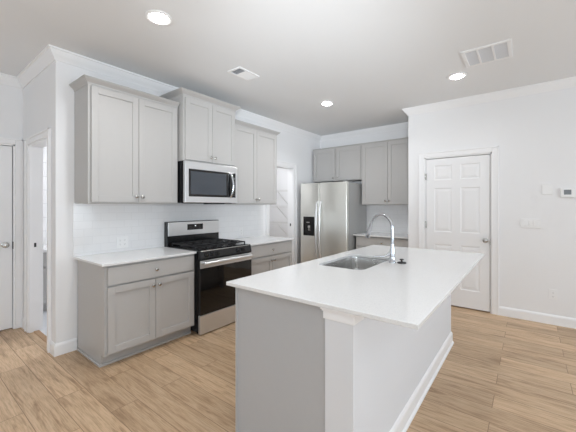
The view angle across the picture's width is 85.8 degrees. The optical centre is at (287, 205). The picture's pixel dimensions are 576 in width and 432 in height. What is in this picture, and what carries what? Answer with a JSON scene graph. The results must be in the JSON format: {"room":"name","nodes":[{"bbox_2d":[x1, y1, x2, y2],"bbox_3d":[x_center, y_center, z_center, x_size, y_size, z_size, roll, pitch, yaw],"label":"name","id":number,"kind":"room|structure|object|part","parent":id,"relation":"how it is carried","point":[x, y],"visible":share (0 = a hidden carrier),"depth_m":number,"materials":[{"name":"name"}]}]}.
{"room":"kitchen","nodes":[
{"label":"kitchen","id":0,"kind":"room"},
{"bbox_2d":[0,83,22,139],"bbox_3d":[-4.684,-0.028,1.436,0.120,2.790,5.568,0,0,38],"label":"wall","id":1,"kind":"structure","parent":0,"point":[11,97],"depth_m":3.43,"materials":[{"name":"white paint"}]},
{"bbox_2d":[0,145,11,329],"bbox_3d":[-3.268,0.347,3.146,0.108,2.008,0.715,0,0,38],"label":"door","id":2,"kind":"structure","parent":1,"relation":"in","point":[5,151],"depth_m":3.40,"materials":[{"name":"white paint"}]},
{"bbox_3d":[-3.071,0.427,3.369,0.070,0.062,0.062,0,0,38],"label":"knob","id":3,"kind":"part","parent":2,"relation":"part of","materials":[{"name":"silver metal"}]},
{"bbox_2d":[0,137,22,328],"bbox_3d":[-3.312,0.310,3.182,0.141,2.114,0.892,0,0,38],"label":"trim","id":4,"kind":"structure","parent":1,"relation":"attached to","point":[16,144],"depth_m":3.46,"materials":[{"name":"white paint"}]},
{"bbox_2d":[23,65,50,316],"bbox_3d":[-2.538,-0.028,4.255,2.180,2.790,1.747,0,0,38],"label":"wall","id":5,"kind":"structure","parent":0,"point":[37,94],"depth_m":3.21,"materials":[{"name":"white paint"}]},
{"bbox_2d":[24,128,50,352],"bbox_3d":[-2.508,0.320,3.183,0.820,2.095,0.141,0,0,38],"label":"trim","id":6,"kind":"structure","parent":5,"relation":"attached to","point":[34,145],"depth_m":3.35,"materials":[{"name":"white paint"}]},
{"bbox_2d":[43,161,46,240],"bbox_3d":[-3.312,-0.073,4.864,0.010,1.160,1.532,0,0,38],"label":"trim","id":7,"kind":"structure","parent":5,"relation":"attached to","point":[44,162],"depth_m":4.53,"materials":[{"name":"tile"}]},
{"bbox_2d":[34,330,46,342],"bbox_3d":[-2.494,1.363,3.185,0.660,0.008,0.050,0,0,38],"label":"floor","id":8,"kind":"structure","parent":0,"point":[39,333],"depth_m":3.25,"materials":[{"name":"brown wood"}]},
{"bbox_2d":[51,60,319,347],"bbox_3d":[-0.774,-0.028,4.655,0.120,2.790,4.540,0,0,38],"label":"wall","id":9,"kind":"structure","parent":0,"point":[292,148],"depth_m":2.90,"materials":[{"name":"white paint"}]},
{"bbox_2d":[50,338,76,356],"bbox_3d":[-2.110,1.311,2.913,0.130,0.112,0.180,0,0,38],"label":"baseboard","id":10,"kind":"structure","parent":9,"relation":"attached to","point":[57,349],"depth_m":2.87,"materials":[{"name":"white paint"}]},
{"bbox_2d":[116,236,127,247],"bbox_3d":[-1.750,0.382,3.275,0.008,0.120,0.120,0,0,38],"label":"wall outlet","id":11,"kind":"object","parent":9,"relation":"attached to","point":[121,242],"visible":1,"depth_m":3.27,"materials":[{"name":"white plastic"}]},
{"bbox_2d":[69,74,179,203],"bbox_3d":[-1.619,-0.580,3.157,0.378,1.115,0.933,0,0,38],"label":"upper cabinet","id":12,"kind":"object","parent":9,"relation":"attached to","point":[126,145],"visible":1,"depth_m":2.97,"materials":[{"name":"grey paint"}]},
{"bbox_3d":[-1.618,-0.552,2.916,0.019,1.032,0.420,0,0,38],"label":"door","id":13,"kind":"part","parent":12,"relation":"part of","materials":[{"name":"grey paint"}]},
{"bbox_3d":[-1.622,-1.109,3.159,0.370,0.055,0.933,0,0,38],"label":"crown moulding","id":14,"kind":"part","parent":12,"relation":"part of","materials":[{"name":"grey paint"}]},
{"bbox_3d":[-1.358,-0.552,3.252,0.019,1.032,0.420,0,0,38],"label":"door","id":15,"kind":"part","parent":12,"relation":"part of","materials":[{"name":"grey paint"}]},
{"bbox_2d":[73,203,262,256],"bbox_3d":[-1.218,0.228,3.975,0.009,0.506,2.652,0,0,38],"label":"backsplash","id":16,"kind":"structure","parent":9,"relation":"attached to","point":[96,227],"depth_m":3.46,"materials":[{"name":"tile"}]},
{"bbox_2d":[159,87,240,166],"bbox_3d":[-1.056,-0.889,3.820,0.456,0.777,0.878,0,0,38],"label":"upper cabinet","id":17,"kind":"object","parent":9,"relation":"attached to","point":[206,130],"visible":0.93,"depth_m":3.61,"materials":[{"name":"grey paint"}]},
{"bbox_3d":[-1.021,-0.860,3.562,0.019,0.689,0.360,0,0,38],"label":"door","id":18,"kind":"part","parent":17,"relation":"part of","materials":[{"name":"grey paint"}]},
{"bbox_3d":[-1.056,-1.248,3.820,0.456,0.060,0.878,0,0,38],"label":"crown moulding","id":19,"kind":"part","parent":17,"relation":"part of","materials":[{"name":"grey paint"}]},
{"bbox_2d":[178,161,236,203],"bbox_3d":[-1.034,-0.260,3.800,0.493,0.478,0.771,0,0,38],"label":"microwave","id":20,"kind":"object","parent":17,"relation":"attached to","point":[198,182],"visible":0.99,"depth_m":3.60,"materials":[{"name":"silver metal"}]},
{"bbox_3d":[-0.882,-0.259,3.689,0.005,0.308,0.690,0,0,38],"label":"door glass","id":21,"kind":"part","parent":20,"relation":"part of","materials":[{"name":"black glass"}]},
{"bbox_3d":[-0.702,-0.258,3.880,0.068,0.317,0.029,0,0,22],"label":"handle","id":22,"kind":"part","parent":20,"relation":"part of","materials":[{"name":"silver metal"}]},
{"bbox_3d":[-0.927,-0.860,3.720,0.019,0.717,0.768,0,0,38],"label":"frame","id":23,"kind":"part","parent":17,"relation":"part of","materials":[{"name":"grey paint"}]},
{"bbox_3d":[-0.798,-0.860,3.850,0.019,0.689,0.360,0,0,38],"label":"door","id":24,"kind":"part","parent":17,"relation":"part of","materials":[{"name":"grey paint"}]},
{"bbox_2d":[232,119,279,204],"bbox_3d":[-0.554,-0.580,4.532,0.378,1.115,0.969,0,0,38],"label":"upper cabinet","id":25,"kind":"object","parent":9,"relation":"attached to","point":[255,146],"visible":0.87,"depth_m":4.39,"materials":[{"name":"grey paint"}]},
{"bbox_3d":[-0.586,-0.552,4.248,0.019,1.032,0.438,0,0,38],"label":"door","id":26,"kind":"part","parent":25,"relation":"part of","materials":[{"name":"grey paint"}]},
{"bbox_3d":[-0.557,-1.109,4.534,0.370,0.055,0.969,0,0,38],"label":"crown moulding","id":27,"kind":"part","parent":25,"relation":"part of","materials":[{"name":"grey paint"}]},
{"bbox_3d":[-0.315,-0.552,4.598,0.019,1.032,0.438,0,0,38],"label":"door","id":28,"kind":"part","parent":25,"relation":"part of","materials":[{"name":"grey paint"}]},
{"bbox_2d":[266,160,296,264],"bbox_3d":[-0.148,0.294,5.437,0.141,2.145,0.840,0,0,38],"label":"trim","id":29,"kind":"structure","parent":9,"relation":"attached to","point":[292,167],"depth_m":5.68,"materials":[{"name":"white paint"}]},
{"bbox_2d":[0,44,575,141],"bbox_3d":[-0.745,-1.375,3.155,12.414,0.095,5.914,0,0,-10],"label":"trim","id":30,"kind":"structure","parent":9,"relation":"attached to","point":[49,54],"depth_m":3.58,"materials":[{"name":"white paint"}]},
{"bbox_2d":[0,0,575,135],"bbox_3d":[-0.369,-1.463,0.874,9.550,0.080,10.263,0,0,38],"label":"ceiling","id":31,"kind":"structure","parent":0,"point":[375,60],"depth_m":2.73,"materials":[{"name":"white paint"}]},
{"bbox_2d":[145,10,171,25],"bbox_3d":[-0.976,-1.412,2.343,0.190,0.022,0.190,0,0,38],"label":"recessed light","id":32,"kind":"object","parent":31,"relation":"in","point":[158,17],"visible":1,"depth_m":2.32,"materials":[{"name":"white plastic"}]},
{"bbox_2d":[150,13,166,23],"bbox_3d":[-0.976,-1.412,2.343,0.120,0.022,0.120,0,0,38],"label":"diffuser","id":33,"kind":"object","parent":32,"relation":"attached to","point":[157,18],"depth_m":2.32,"materials":[{"name":"white plastic"}]},
{"bbox_2d":[227,67,259,80],"bbox_3d":[-0.477,-1.419,3.339,0.190,0.008,0.300,0,0,38],"label":"ceiling vent","id":34,"kind":"object","parent":31,"relation":"in","point":[240,72],"visible":1,"depth_m":3.33,"materials":[{"name":"white plastic"}]},
{"bbox_2d":[320,101,333,105],"bbox_3d":[0.541,-1.412,4.298,0.190,0.022,0.190,0,0,38],"label":"recessed light","id":35,"kind":"object","parent":31,"relation":"in","point":[324,103],"visible":1,"depth_m":4.26,"materials":[{"name":"white plastic"}]},
{"bbox_2d":[447,72,466,79],"bbox_3d":[1.852,-1.412,3.397,0.190,0.022,0.190,0,0,38],"label":"recessed light","id":36,"kind":"object","parent":31,"relation":"in","point":[460,75],"visible":1,"depth_m":3.37,"materials":[{"name":"white plastic"}]},
{"bbox_2d":[451,74,462,79],"bbox_3d":[1.852,-1.412,3.397,0.120,0.022,0.120,0,0,38],"label":"diffuser","id":37,"kind":"object","parent":36,"relation":"attached to","point":[455,76],"depth_m":3.37,"materials":[{"name":"white plastic"}]},
{"bbox_2d":[460,39,512,67],"bbox_3d":[1.864,-1.418,2.905,0.380,0.010,0.390,0,0,38],"label":"ceiling vent","id":38,"kind":"object","parent":31,"relation":"in","point":[500,50],"visible":1,"depth_m":2.88,"materials":[{"name":"white plastic"}]},
{"bbox_2d":[0,305,575,431],"bbox_3d":[-0.369,1.395,0.874,9.550,0.063,10.263,0,0,38],"label":"floor","id":39,"kind":"structure","parent":0,"point":[499,373],"depth_m":2.37,"materials":[{"name":"brown wood"}]},
{"bbox_2d":[43,244,46,310],"bbox_3d":[-3.029,0.965,4.633,0.720,0.805,1.509,0,0,38],"label":"vanity cabinet","id":40,"kind":"object","parent":39,"relation":"on","point":[44,245],"visible":0.02,"depth_m":3.97,"materials":[{"name":"grey paint"}]},
{"bbox_3d":[-3.077,0.695,4.016,0.020,0.165,0.450,0,0,38],"label":"drawer","id":41,"kind":"part","parent":40,"relation":"part of","materials":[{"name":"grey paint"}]},
{"bbox_3d":[-3.077,1.022,4.016,0.020,0.450,0.450,0,0,38],"label":"door","id":42,"kind":"part","parent":40,"relation":"part of","materials":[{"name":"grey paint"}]},
{"bbox_2d":[77,254,193,367],"bbox_3d":[-1.481,0.935,3.098,0.644,0.864,0.898,0,0,38],"label":"base cabinet","id":43,"kind":"object","parent":39,"relation":"on","point":[129,309],"visible":0.96,"depth_m":2.83,"materials":[{"name":"grey paint"}]},
{"bbox_3d":[-1.764,0.935,2.776,0.591,0.864,0.016,0,0,38],"label":"panel","id":44,"kind":"part","parent":43,"relation":"part of","materials":[{"name":"grey paint"}]},
{"bbox_3d":[-1.384,0.968,2.764,0.019,0.562,0.418,0,0,38],"label":"door","id":45,"kind":"part","parent":43,"relation":"part of","materials":[{"name":"grey paint"}]},
{"bbox_3d":[-1.517,1.357,3.125,0.518,0.020,0.898,0,0,38],"label":"shoe moulding","id":46,"kind":"part","parent":43,"relation":"part of","materials":[{"name":"grey paint"}]},
{"bbox_2d":[74,247,196,266],"bbox_3d":[-1.493,0.491,3.098,0.630,0.021,0.916,0,0,38],"label":"countertop","id":47,"kind":"structure","parent":43,"relation":"on","point":[124,257],"depth_m":2.97,"materials":[{"name":"white stone"}]},
{"bbox_3d":[-1.272,0.885,2.944,0.019,0.764,0.852,0,0,38],"label":"frame","id":48,"kind":"part","parent":43,"relation":"part of","materials":[{"name":"grey paint"}]},
{"bbox_3d":[-1.254,0.597,2.931,0.019,0.151,0.840,0,0,38],"label":"drawer","id":49,"kind":"part","parent":43,"relation":"part of","materials":[{"name":"grey paint"}]},
{"bbox_3d":[-1.125,0.968,3.098,0.019,0.562,0.418,0,0,38],"label":"door","id":50,"kind":"part","parent":43,"relation":"part of","materials":[{"name":"grey paint"}]},
{"bbox_2d":[164,220,252,334],"bbox_3d":[-0.935,0.778,3.729,0.734,1.178,0.766,0,0,38],"label":"range","id":51,"kind":"object","parent":39,"relation":"on","point":[217,261],"visible":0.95,"depth_m":3.51,"materials":[{"name":"silver metal"}]},
{"bbox_2d":[168,241,243,252],"bbox_3d":[-0.958,0.486,3.747,0.640,0.032,0.758,0,0,38],"label":"cooktop","id":52,"kind":"object","parent":51,"relation":"in","point":[231,247],"depth_m":3.54,"materials":[{"name":"black metal"}]},
{"bbox_3d":[-0.702,1.256,3.549,0.035,0.198,0.752,0,0,38],"label":"storage drawer","id":53,"kind":"part","parent":51,"relation":"part of","materials":[{"name":"silver metal"}]},
{"bbox_3d":[-0.700,0.864,3.548,0.038,0.570,0.752,0,0,38],"label":"oven door","id":54,"kind":"part","parent":51,"relation":"part of","materials":[{"name":"black glass"}]},
{"bbox_3d":[-0.705,0.523,3.551,0.060,0.098,0.758,0,0,38],"label":"control panel","id":55,"kind":"part","parent":51,"relation":"part of","materials":[{"name":"black metal"}]},
{"bbox_3d":[-0.665,0.610,3.521,0.052,0.039,0.698,0,0,38],"label":"handle","id":56,"kind":"part","parent":51,"relation":"part of","materials":[{"name":"silver metal"}]},
{"bbox_2d":[249,240,291,274],"bbox_3d":[-0.447,0.935,4.434,0.644,0.864,0.953,0,0,38],"label":"base cabinet","id":57,"kind":"object","parent":39,"relation":"on","point":[276,255],"visible":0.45,"depth_m":4.23,"materials":[{"name":"grey paint"}]},
{"bbox_3d":[-0.360,0.968,4.085,0.019,0.562,0.448,0,0,38],"label":"door","id":58,"kind":"part","parent":57,"relation":"part of","materials":[{"name":"grey paint"}]},
{"bbox_2d":[230,236,294,245],"bbox_3d":[-0.446,0.491,4.445,0.635,0.021,0.964,0,0,38],"label":"countertop","id":59,"kind":"structure","parent":57,"relation":"on","point":[257,240],"depth_m":4.44,"materials":[{"name":"white stone"}]},
{"bbox_3d":[-0.222,0.597,4.264,0.019,0.151,0.901,0,0,38],"label":"drawer","id":60,"kind":"part","parent":57,"relation":"part of","materials":[{"name":"grey paint"}]},
{"bbox_3d":[-0.239,0.885,4.278,0.019,0.764,0.913,0,0,38],"label":"frame","id":61,"kind":"part","parent":57,"relation":"part of","materials":[{"name":"grey paint"}]},
{"bbox_3d":[-0.083,0.968,4.443,0.019,0.562,0.448,0,0,38],"label":"door","id":62,"kind":"part","parent":57,"relation":"part of","materials":[{"name":"grey paint"}]},
{"bbox_2d":[301,181,365,262],"bbox_3d":[0.818,0.475,5.676,0.938,1.784,0.864,0,0,38],"label":"refrigerator","id":63,"kind":"object","parent":39,"relation":"on","point":[331,212],"visible":0.8,"depth_m":5.37,"materials":[{"name":"silver metal"}]},
{"bbox_3d":[0.407,0.439,5.585,0.399,1.687,0.068,0,0,38],"label":"freezer door","id":64,"kind":"part","parent":63,"relation":"part of","materials":[{"name":"silver metal"}]},
{"bbox_3d":[0.497,0.437,5.428,0.029,1.038,0.078,0,0,38],"label":"handle","id":65,"kind":"part","parent":63,"relation":"part of","materials":[{"name":"silver metal"}]},
{"bbox_3d":[0.552,0.437,5.385,0.029,1.038,0.078,0,0,38],"label":"handle","id":66,"kind":"part","parent":63,"relation":"part of","materials":[{"name":"silver metal"}]},
{"bbox_3d":[0.780,0.439,5.296,0.533,1.687,0.068,0,0,38],"label":"fresh food door","id":67,"kind":"part","parent":63,"relation":"part of","materials":[{"name":"silver metal"}]},
{"bbox_2d":[235,287,453,431],"bbox_3d":[0.666,0.921,2.465,0.800,0.892,2.229,0,0,38],"label":"kitchen island","id":68,"kind":"object","parent":39,"relation":"on","point":[300,367],"visible":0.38,"depth_m":1.64,"materials":[{"name":"grey paint"}]},
{"bbox_3d":[-0.056,0.921,1.662,0.616,0.892,0.019,0,0,38],"label":"panel","id":69,"kind":"part","parent":68,"relation":"part of","materials":[{"name":"grey paint"}]},
{"bbox_3d":[0.256,0.501,1.446,0.178,0.052,0.116,0,0,38],"label":"cap moulding","id":70,"kind":"part","parent":68,"relation":"part of","materials":[{"name":"white paint"}]},
{"bbox_2d":[226,245,483,329],"bbox_3d":[0.746,0.464,2.397,1.096,0.021,2.231,0,0,38],"label":"island countertop","id":71,"kind":"structure","parent":68,"relation":"on","point":[408,294],"depth_m":1.81,"materials":[{"name":"white stone"}]},
{"bbox_2d":[324,257,387,269],"bbox_3d":[0.565,0.566,2.545,0.420,0.180,0.690,0,0,38],"label":"sink","id":72,"kind":"object","parent":71,"relation":"in","point":[355,263],"visible":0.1,"depth_m":2.83,"materials":[{"name":"silver metal"}]},
{"bbox_2d":[366,213,395,262],"bbox_3d":[0.724,0.256,2.542,0.148,0.394,0.294,0,0,-38],"label":"faucet","id":73,"kind":"object","parent":71,"relation":"on","point":[391,252],"visible":1,"depth_m":2.47,"materials":[{"name":"silver metal"}]},
{"bbox_3d":[0.772,0.196,2.560,0.025,0.274,0.234,0,0,-36],"label":"spout","id":74,"kind":"part","parent":73,"relation":"part of","materials":[{"name":"silver metal"}]},
{"bbox_3d":[0.758,0.384,2.477,0.154,0.058,0.026,0,0,0],"label":"handle","id":75,"kind":"part","parent":73,"relation":"part of","materials":[{"name":"silver metal"}]},
{"bbox_3d":[0.910,1.311,2.267,0.171,0.112,2.212,0,0,38],"label":"baseboard","id":76,"kind":"part","parent":68,"relation":"part of","materials":[{"name":"white paint"}]},
{"bbox_2d":[356,236,407,248],"bbox_3d":[1.682,0.935,5.215,0.932,0.864,0.622,0,0,38],"label":"base cabinet","id":77,"kind":"object","parent":39,"relation":"on","point":[361,241],"visible":0.17,"depth_m":5.03,"materials":[{"name":"grey paint"}]},
{"bbox_2d":[353,232,407,238],"bbox_3d":[1.675,0.491,5.218,0.951,0.021,0.630,0,0,38],"label":"countertop","id":78,"kind":"structure","parent":77,"relation":"on","point":[373,234],"depth_m":5.17,"materials":[{"name":"white stone"}]},
{"bbox_2d":[270,129,407,237],"bbox_3d":[0.949,-0.028,6.268,3.628,2.790,0.120,0,0,38],"label":"wall","id":79,"kind":"structure","parent":0,"point":[276,215],"depth_m":6.93,"materials":[{"name":"white paint"}]},
{"bbox_2d":[270,221,287,236],"bbox_3d":[-0.059,0.527,6.717,1.265,0.331,0.405,0,0,38],"label":"wire shelf","id":80,"kind":"object","parent":79,"relation":"attached to","point":[270,221],"visible":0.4,"depth_m":6.75,"materials":[{"name":"white metal"}]},
{"bbox_2d":[270,206,287,220],"bbox_3d":[-0.059,0.167,6.717,1.265,0.331,0.405,0,0,38],"label":"wire shelf","id":81,"kind":"object","parent":79,"relation":"attached to","point":[275,206],"visible":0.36,"depth_m":6.63,"materials":[{"name":"white metal"}]},
{"bbox_2d":[277,190,287,205],"bbox_3d":[-0.059,-0.173,6.717,1.265,0.331,0.405,0,0,38],"label":"wire shelf","id":82,"kind":"object","parent":79,"relation":"attached to","point":[277,190],"visible":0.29,"depth_m":6.71,"materials":[{"name":"white metal"}]},
{"bbox_2d":[313,143,361,182],"bbox_3d":[0.987,-0.789,5.930,1.022,0.642,0.366,0,0,38],"label":"upper cabinet","id":83,"kind":"object","parent":79,"relation":"attached to","point":[339,163],"visible":1,"depth_m":5.79,"materials":[{"name":"grey paint"}]},
{"bbox_3d":[0.698,-0.778,5.973,0.469,0.592,0.019,0,0,38],"label":"door","id":84,"kind":"part","parent":83,"relation":"part of","materials":[{"name":"grey paint"}]},
{"bbox_3d":[0.901,-1.099,5.819,1.022,0.022,0.020,0,0,38],"label":"crown moulding","id":85,"kind":"part","parent":83,"relation":"part of","materials":[{"name":"grey paint"}]},
{"bbox_3d":[1.100,-0.778,5.661,0.469,0.592,0.019,0,0,38],"label":"door","id":86,"kind":"part","parent":83,"relation":"part of","materials":[{"name":"grey paint"}]},
{"bbox_2d":[361,137,407,204],"bbox_3d":[1.764,-0.564,5.327,0.942,1.092,0.366,0,0,38],"label":"upper cabinet","id":87,"kind":"object","parent":79,"relation":"attached to","point":[385,162],"visible":0.82,"depth_m":5.23,"materials":[{"name":"grey paint"}]},
{"bbox_3d":[1.499,-0.553,5.353,0.446,1.042,0.019,0,0,38],"label":"door","id":88,"kind":"part","parent":87,"relation":"part of","materials":[{"name":"grey paint"}]},
{"bbox_3d":[1.679,-1.099,5.216,0.942,0.022,0.020,0,0,38],"label":"crown moulding","id":89,"kind":"part","parent":87,"relation":"part of","materials":[{"name":"grey paint"}]},
{"bbox_3d":[1.856,-0.553,5.076,0.446,1.042,0.019,0,0,38],"label":"door","id":90,"kind":"part","parent":87,"relation":"part of","materials":[{"name":"grey paint"}]},
{"bbox_2d":[369,205,407,233],"bbox_3d":[1.873,0.230,5.470,0.948,0.502,0.009,0,0,38],"label":"backsplash","id":91,"kind":"structure","parent":79,"relation":"attached to","point":[398,214],"depth_m":5.52,"materials":[{"name":"tile"}]},
{"bbox_2d":[408,114,416,247],"bbox_3d":[2.060,-0.028,4.838,0.120,2.790,0.779,0,0,38],"label":"wall","id":92,"kind":"structure","parent":0,"point":[412,119],"depth_m":4.53,"materials":[{"name":"white paint"}]},
{"bbox_2d":[417,87,575,317],"bbox_3d":[3.911,-0.028,2.988,5.072,2.790,0.120,0,0,38],"label":"wall","id":93,"kind":"structure","parent":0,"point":[535,134],"depth_m":3.71,"materials":[{"name":"white paint"}]},
{"bbox_2d":[425,154,489,311],"bbox_3d":[2.256,0.347,4.178,0.778,2.008,0.108,0,0,38],"label":"door","id":94,"kind":"structure","parent":93,"relation":"in","point":[457,188],"depth_m":4.13,"materials":[{"name":"white paint"}]},
{"bbox_2d":[419,145,498,314],"bbox_3d":[2.298,0.305,4.218,0.958,2.123,0.141,0,0,38],"label":"door frame","id":95,"kind":"structure","parent":93,"relation":"attached to","point":[493,151],"depth_m":3.93,"materials":[{"name":"white paint"}]},
{"bbox_2d":[520,219,540,227],"bbox_3d":[2.889,0.209,3.695,0.192,0.110,0.013,0,0,38],"label":"light switch","id":96,"kind":"object","parent":93,"relation":"attached to","point":[524,223],"visible":1,"depth_m":3.69,"materials":[{"name":"white plastic"}]},
{"bbox_2d":[499,306,575,328],"bbox_3d":[3.822,1.311,2.971,5.192,0.112,0.015,0,0,38],"label":"baseboard","id":97,"kind":"structure","parent":93,"relation":"attached to","point":[551,319],"depth_m":3.64,"materials":[{"name":"white paint"}]},
{"bbox_2d":[542,184,552,194],"bbox_3d":[3.014,-0.192,3.601,0.096,0.118,0.009,0,0,38],"label":"blank wall plate","id":98,"kind":"object","parent":93,"relation":"attached to","point":[546,188],"visible":1,"depth_m":3.60,"materials":[{"name":"white plastic"}]},
{"bbox_2d":[549,289,556,299],"bbox_3d":[3.054,1.022,3.571,0.074,0.120,0.008,0,0,38],"label":"wall outlet","id":99,"kind":"object","parent":93,"relation":"attached to","point":[552,293],"visible":1,"depth_m":3.57,"materials":[{"name":"white plastic"}]},
{"bbox_2d":[560,188,574,196],"bbox_3d":[3.147,-0.148,3.489,0.123,0.104,0.024,0,0,38],"label":"thermostat","id":100,"kind":"object","parent":93,"relation":"attached to","point":[564,192],"visible":1,"depth_m":3.48,"materials":[{"name":"white plastic"}]}
]}

